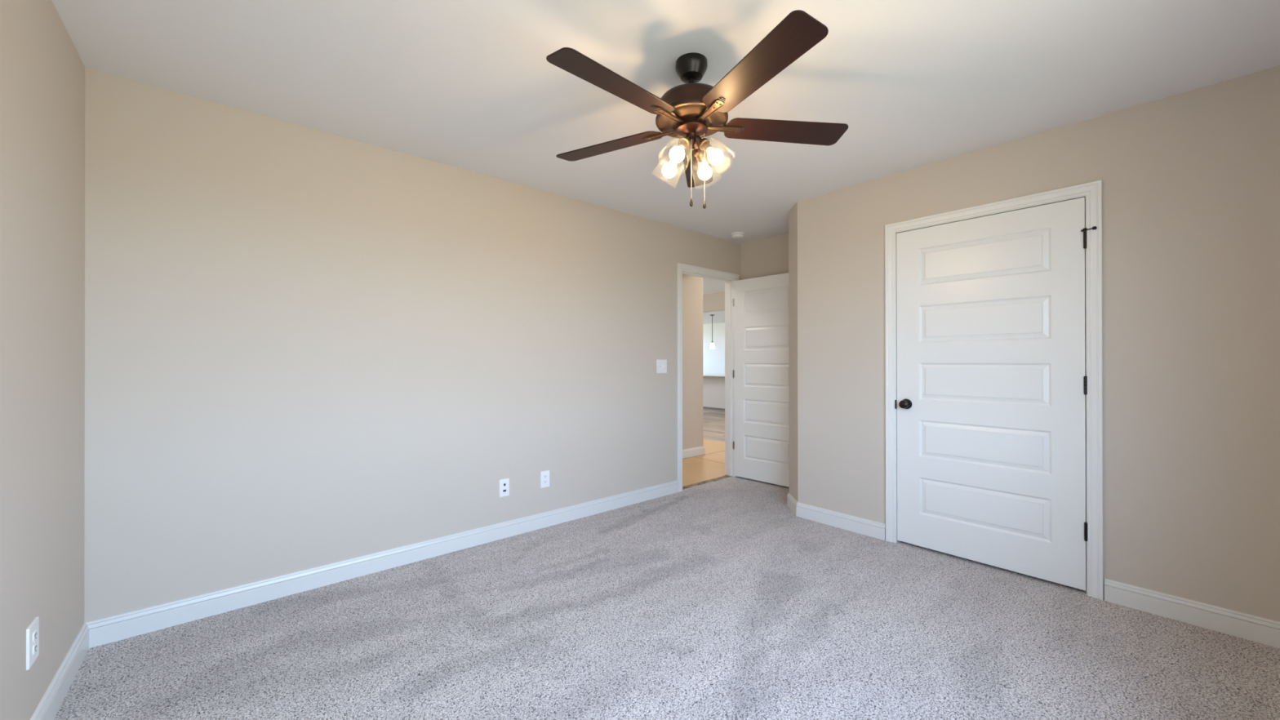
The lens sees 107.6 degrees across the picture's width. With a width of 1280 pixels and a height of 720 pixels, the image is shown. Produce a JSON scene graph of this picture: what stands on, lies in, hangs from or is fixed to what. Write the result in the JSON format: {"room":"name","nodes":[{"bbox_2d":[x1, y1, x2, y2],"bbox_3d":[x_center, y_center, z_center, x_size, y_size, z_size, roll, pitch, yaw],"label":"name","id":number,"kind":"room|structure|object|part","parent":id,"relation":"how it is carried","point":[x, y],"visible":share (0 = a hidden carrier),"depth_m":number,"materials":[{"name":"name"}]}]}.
{"room":"empty bedroom","nodes":[
{"label":"empty bedroom","id":0,"kind":"room"},
{"bbox_2d":[0,0,84,719],"bbox_3d":[-1.254,-0.014,0.645,0.114,2.440,3.640,0,0,-41],"label":"wall","id":1,"kind":"structure","parent":0,"point":[42,71],"depth_m":1.49,"materials":[{"name":"beige paint"}]},
{"bbox_2d":[26,616,39,670],"bbox_3d":[-1.872,0.872,1.445,0.009,0.124,0.095,0,0,-41],"label":"electrical outlet","id":2,"kind":"object","parent":1,"relation":"attached to","point":[33,630],"visible":1,"depth_m":1.43,"materials":[{"name":"white plastic"}]},
{"bbox_2d":[32,642,37,654],"bbox_3d":[-1.870,0.892,1.447,0.003,0.028,0.034,0,0,-41],"label":"receptacle","id":3,"kind":"object","parent":2,"relation":"attached to","point":[34,644],"depth_m":1.45,"materials":[{"name":"white plastic"}]},
{"bbox_2d":[32,630,37,641],"bbox_3d":[-1.870,0.853,1.447,0.003,0.028,0.034,0,0,-41],"label":"receptacle","id":4,"kind":"object","parent":2,"relation":"attached to","point":[34,632],"depth_m":1.45,"materials":[{"name":"white plastic"}]},
{"bbox_2d":[84,67,741,622],"bbox_3d":[-0.629,-0.009,3.533,4.629,2.440,0.114,0,0,-41],"label":"wall","id":5,"kind":"structure","parent":0,"point":[306,348],"depth_m":2.54,"materials":[{"name":"beige paint"}]},
{"bbox_2d":[499,478,509,497],"bbox_3d":[-0.924,0.870,3.191,0.070,0.118,0.009,0,0,-41],"label":"wall plate","id":6,"kind":"object","parent":5,"relation":"attached to","point":[504,483],"visible":1,"depth_m":3.19,"materials":[{"name":"white plastic"}]},
{"bbox_2d":[540,470,549,488],"bbox_3d":[-0.688,0.865,3.397,0.072,0.118,0.009,0,0,-41],"label":"electrical outlet","id":7,"kind":"object","parent":5,"relation":"attached to","point":[544,475],"visible":1,"depth_m":3.39,"materials":[{"name":"white plastic"}]},
{"bbox_2d":[30,480,1279,719],"bbox_3d":[0.211,1.154,1.922,3.774,0.107,3.412,0,0,-41],"label":"baseboard","id":8,"kind":"structure","parent":5,"relation":"attached to","point":[96,633],"depth_m":2.25,"materials":[{"name":"white wood"}]},
{"bbox_2d":[656,359,666,373],"bbox_3d":[0.200,0.056,4.167,0.121,0.120,0.020,0,0,-41],"label":"light switch","id":9,"kind":"object","parent":5,"relation":"attached to","point":[661,364],"visible":1,"depth_m":4.17,"materials":[{"name":"white plastic"}]},
{"bbox_2d":[677,262,738,492],"bbox_3d":[0.647,0.161,4.647,0.902,2.103,0.151,0,0,-41],"label":"door frame","id":10,"kind":"structure","parent":5,"relation":"attached to","point":[729,278],"depth_m":4.87,"materials":[{"name":"white wood"}]},
{"bbox_3d":[0.603,0.161,4.697,0.902,2.103,0.018,0,0,-41],"label":"casing","id":11,"kind":"part","parent":10,"relation":"part of","materials":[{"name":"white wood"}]},
{"bbox_2d":[733,272,789,487],"bbox_3d":[1.231,0.187,4.567,0.106,2.012,0.774,0,0,-41],"label":"door","id":12,"kind":"structure","parent":5,"relation":"in","point":[761,443],"depth_m":4.60,"materials":[{"name":"white wood"}]},
{"bbox_2d":[51,0,1279,244],"bbox_3d":[0.487,-1.293,2.171,4.743,0.120,3.640,0,0,-41],"label":"ceiling","id":13,"kind":"structure","parent":0,"point":[468,85],"depth_m":2.00,"materials":[{"name":"white paint"}]},
{"bbox_2d":[546,9,848,208],"bbox_3d":[0.186,-0.930,1.908,1.252,0.605,1.296,0,0,-41],"label":"ceiling fan","id":14,"kind":"object","parent":13,"relation":"hanging from","point":[690,112],"visible":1,"depth_m":1.83,"materials":[{"name":"brown wood"}]},
{"bbox_3d":[-0.140,-0.972,2.134,0.530,0.006,0.141,0,11,29],"label":"blade","id":15,"kind":"part","parent":14,"relation":"part of","materials":[{"name":"brown wood"}]},
{"bbox_3d":[-0.078,-0.973,1.664,0.530,0.006,0.141,0,11,-43],"label":"blade","id":16,"kind":"part","parent":14,"relation":"part of","materials":[{"name":"brown wood"}]},
{"bbox_3d":[0.122,-0.809,2.010,0.060,0.050,0.060,45,25,28],"label":"light bulb","id":17,"kind":"part","parent":14,"relation":"part of","materials":[{"name":"white glass"}]},
{"bbox_3d":[0.142,-0.840,1.995,0.044,0.030,0.044,45,25,28],"label":"bulb","id":18,"kind":"part","parent":14,"relation":"part of","materials":[{"name":"white glass"}]},
{"bbox_3d":[0.145,-0.809,1.849,0.060,0.050,0.060,0,-39,37],"label":"light bulb","id":19,"kind":"part","parent":14,"relation":"part of","materials":[{"name":"white glass"}]},
{"bbox_2d":[677,134,690,149],"bbox_3d":[0.184,-0.885,1.899,0.083,0.086,0.048,0,0,-41],"label":"socket","id":20,"kind":"object","parent":14,"relation":"attached to","point":[684,142],"depth_m":1.88,"materials":[{"name":"brown metal"}]},
{"bbox_3d":[0.287,-0.972,2.338,0.141,0.006,0.530,-11,-2,10],"label":"blade","id":21,"kind":"part","parent":14,"relation":"part of","materials":[{"name":"brown wood"}]},
{"bbox_2d":[693,141,704,163],"bbox_3d":[0.244,-0.885,1.984,0.083,0.086,0.048,0,0,-41],"label":"socket","id":22,"kind":"object","parent":14,"relation":"attached to","point":[698,153],"depth_m":1.97,"materials":[{"name":"brown metal"}]},
{"bbox_2d":[694,135,711,152],"bbox_3d":[0.256,-0.885,1.911,0.048,0.086,0.083,0,0,-41],"label":"socket","id":23,"kind":"object","parent":14,"relation":"attached to","point":[704,144],"depth_m":1.89,"materials":[{"name":"brown metal"}]},
{"bbox_3d":[0.268,-0.841,2.013,0.044,0.030,0.044,0,39,37],"label":"bulb","id":24,"kind":"part","parent":14,"relation":"part of","materials":[{"name":"white glass"}]},
{"bbox_3d":[0.283,-0.809,2.033,0.060,0.050,0.060,0,39,37],"label":"light bulb","id":25,"kind":"part","parent":14,"relation":"part of","materials":[{"name":"white glass"}]},
{"bbox_3d":[0.286,-0.841,1.887,0.044,0.030,0.044,-45,-25,28],"label":"bulb","id":26,"kind":"part","parent":14,"relation":"part of","materials":[{"name":"white glass"}]},
{"bbox_3d":[0.306,-0.809,1.872,0.060,0.050,0.060,-45,-25,28],"label":"light bulb","id":27,"kind":"part","parent":14,"relation":"part of","materials":[{"name":"white glass"}]},
{"bbox_3d":[0.388,-0.974,1.578,0.141,0.006,0.530,12,-5,-25],"label":"blade","id":28,"kind":"part","parent":14,"relation":"part of","materials":[{"name":"brown wood"}]},
{"bbox_3d":[0.613,-0.973,1.994,0.530,0.006,0.141,0,-11,-7],"label":"blade","id":29,"kind":"part","parent":14,"relation":"part of","materials":[{"name":"brown wood"}]},
{"bbox_2d":[730,231,744,239],"bbox_3d":[0.951,-1.208,4.553,0.132,0.040,0.132,0,0,-41],"label":"smoke detector","id":30,"kind":"object","parent":13,"relation":"attached to","point":[736,235],"visible":1,"depth_m":4.51,"materials":[{"name":"white plastic"}]},
{"bbox_2d":[53,476,1279,719],"bbox_3d":[0.480,1.222,2.177,4.523,0.030,3.451,0,0,-41],"label":"floor","id":31,"kind":"structure","parent":0,"point":[714,600],"depth_m":1.98,"materials":[{"name":"carpet"}]},
{"bbox_2d":[682,274,702,449],"bbox_3d":[-3.429,-0.223,7.632,4.280,2.890,7.995,0,0,-41],"label":"wall","id":32,"kind":"structure","parent":0,"point":[692,286],"depth_m":5.90,"materials":[{"name":"beige paint"}]},
{"bbox_2d":[682,445,705,458],"bbox_3d":[-0.951,1.161,4.806,4.296,0.107,0.516,0,0,-41],"label":"baseboard","id":33,"kind":"structure","parent":32,"relation":"attached to","point":[691,452],"depth_m":5.89,"materials":[{"name":"white wood"}]},
{"bbox_2d":[684,408,725,482],"bbox_3d":[-0.297,1.276,9.837,11.900,0.096,8.988,0,0,-41],"label":"floor","id":34,"kind":"structure","parent":0,"point":[713,420],"depth_m":8.71,"materials":[{"name":"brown wood"}]},
{"bbox_2d":[682,475,732,489],"bbox_3d":[0.646,1.241,4.646,0.780,0.062,0.072,0,0,-41],"label":"threshold","id":35,"kind":"object","parent":34,"relation":"on","point":[726,476],"visible":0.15,"depth_m":4.64,"materials":[{"name":"brown wood"}]},
{"bbox_2d":[702,322,724,373],"bbox_3d":[4.103,0.007,13.633,0.120,2.440,8.869,0,0,-41],"label":"wall","id":36,"kind":"structure","parent":0,"point":[713,359],"depth_m":15.42,"materials":[{"name":"white paint"}]},
{"bbox_2d":[702,376,724,408],"bbox_3d":[1.860,0.810,11.670,0.120,0.831,8.869,0,0,-41],"label":"wall","id":37,"kind":"structure","parent":0,"point":[713,387],"depth_m":11.61,"materials":[{"name":"beige paint"}]},
{"bbox_2d":[702,373,724,376],"bbox_3d":[1.886,0.379,11.694,0.710,0.031,8.849,0,0,-41],"label":"countertop","id":38,"kind":"structure","parent":37,"relation":"on","point":[704,375],"depth_m":11.41,"materials":[{"name":"white stone"}]},
{"bbox_2d":[702,406,724,410],"bbox_3d":[1.810,1.204,11.626,0.012,0.049,8.869,0,0,-41],"label":"baseboard","id":39,"kind":"structure","parent":37,"relation":"attached to","point":[704,407],"depth_m":11.59,"materials":[{"name":"grey"}]},
{"bbox_2d":[702,291,724,312],"bbox_3d":[1.857,-1.445,11.675,0.120,0.440,8.869,0,0,-41],"label":"wall header","id":40,"kind":"structure","parent":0,"point":[712,302],"depth_m":11.61,"materials":[{"name":"beige paint"}]},
{"bbox_2d":[702,277,724,294],"bbox_3d":[0.182,-1.716,10.204,4.580,0.100,9.120,0,0,-41],"label":"ceiling","id":41,"kind":"structure","parent":0,"point":[709,286],"depth_m":10.56,"materials":[{"name":"white paint"}]},
{"bbox_2d":[702,310,724,324],"bbox_3d":[3.058,-1.264,12.716,3.060,0.100,9.120,0,0,-41],"label":"ceiling","id":42,"kind":"structure","parent":0,"point":[719,316],"depth_m":13.24,"materials":[{"name":"white paint"}]},
{"bbox_2d":[709,314,715,348],"bbox_3d":[1.939,-0.758,12.553,0.140,0.910,0.140,0,0,-41],"label":"pendant lamp","id":43,"kind":"object","parent":42,"relation":"hanging from","point":[712,344],"visible":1,"depth_m":12.53,"materials":[{"name":"grey"}]},
{"bbox_3d":[1.939,-0.843,12.553,0.015,0.700,0.016,0,0,-41],"label":"stem","id":44,"kind":"part","parent":43,"relation":"part of","materials":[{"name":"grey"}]},
{"bbox_3d":[1.939,-0.383,12.553,0.140,0.160,0.140,0,0,-41],"label":"lamp shade","id":45,"kind":"part","parent":43,"relation":"part of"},
{"bbox_2d":[741,232,788,279],"bbox_3d":[2.269,-0.011,3.648,0.114,2.440,3.526,0,0,-41],"label":"wall","id":46,"kind":"structure","parent":0,"point":[767,256],"depth_m":4.71,"materials":[{"name":"beige paint"}]},
{"bbox_2d":[788,65,1279,622],"bbox_3d":[2.208,-0.013,3.069,0.741,2.440,2.506,0,0,-41],"label":"wall","id":47,"kind":"structure","parent":0,"point":[1191,179],"depth_m":2.23,"materials":[{"name":"beige paint"}]},
{"bbox_2d":[786,493,885,540],"bbox_3d":[1.434,1.156,3.701,0.447,0.107,1.134,0,0,1],"label":"baseboard","id":48,"kind":"structure","parent":47,"relation":"attached to","point":[877,530],"depth_m":3.37,"materials":[{"name":"white wood"}]},
{"bbox_2d":[884,179,1103,599],"bbox_3d":[2.030,0.151,2.782,0.132,2.111,1.035,0,0,-41],"label":"door frame","id":49,"kind":"structure","parent":47,"relation":"attached to","point":[1091,192],"depth_m":2.40,"materials":[{"name":"white wood"}]},
{"bbox_2d":[894,197,1097,590],"bbox_3d":[1.994,0.175,2.726,0.103,2.026,0.961,0,0,-41],"label":"door","id":50,"kind":"structure","parent":47,"relation":"in","point":[992,380],"depth_m":2.69,"materials":[{"name":"white wood"}]},
{"bbox_3d":[1.706,0.286,3.022,0.059,0.054,0.054,0,0,-41],"label":"knob","id":51,"kind":"part","parent":50,"relation":"part of","materials":[{"name":"black metal"}]}
]}

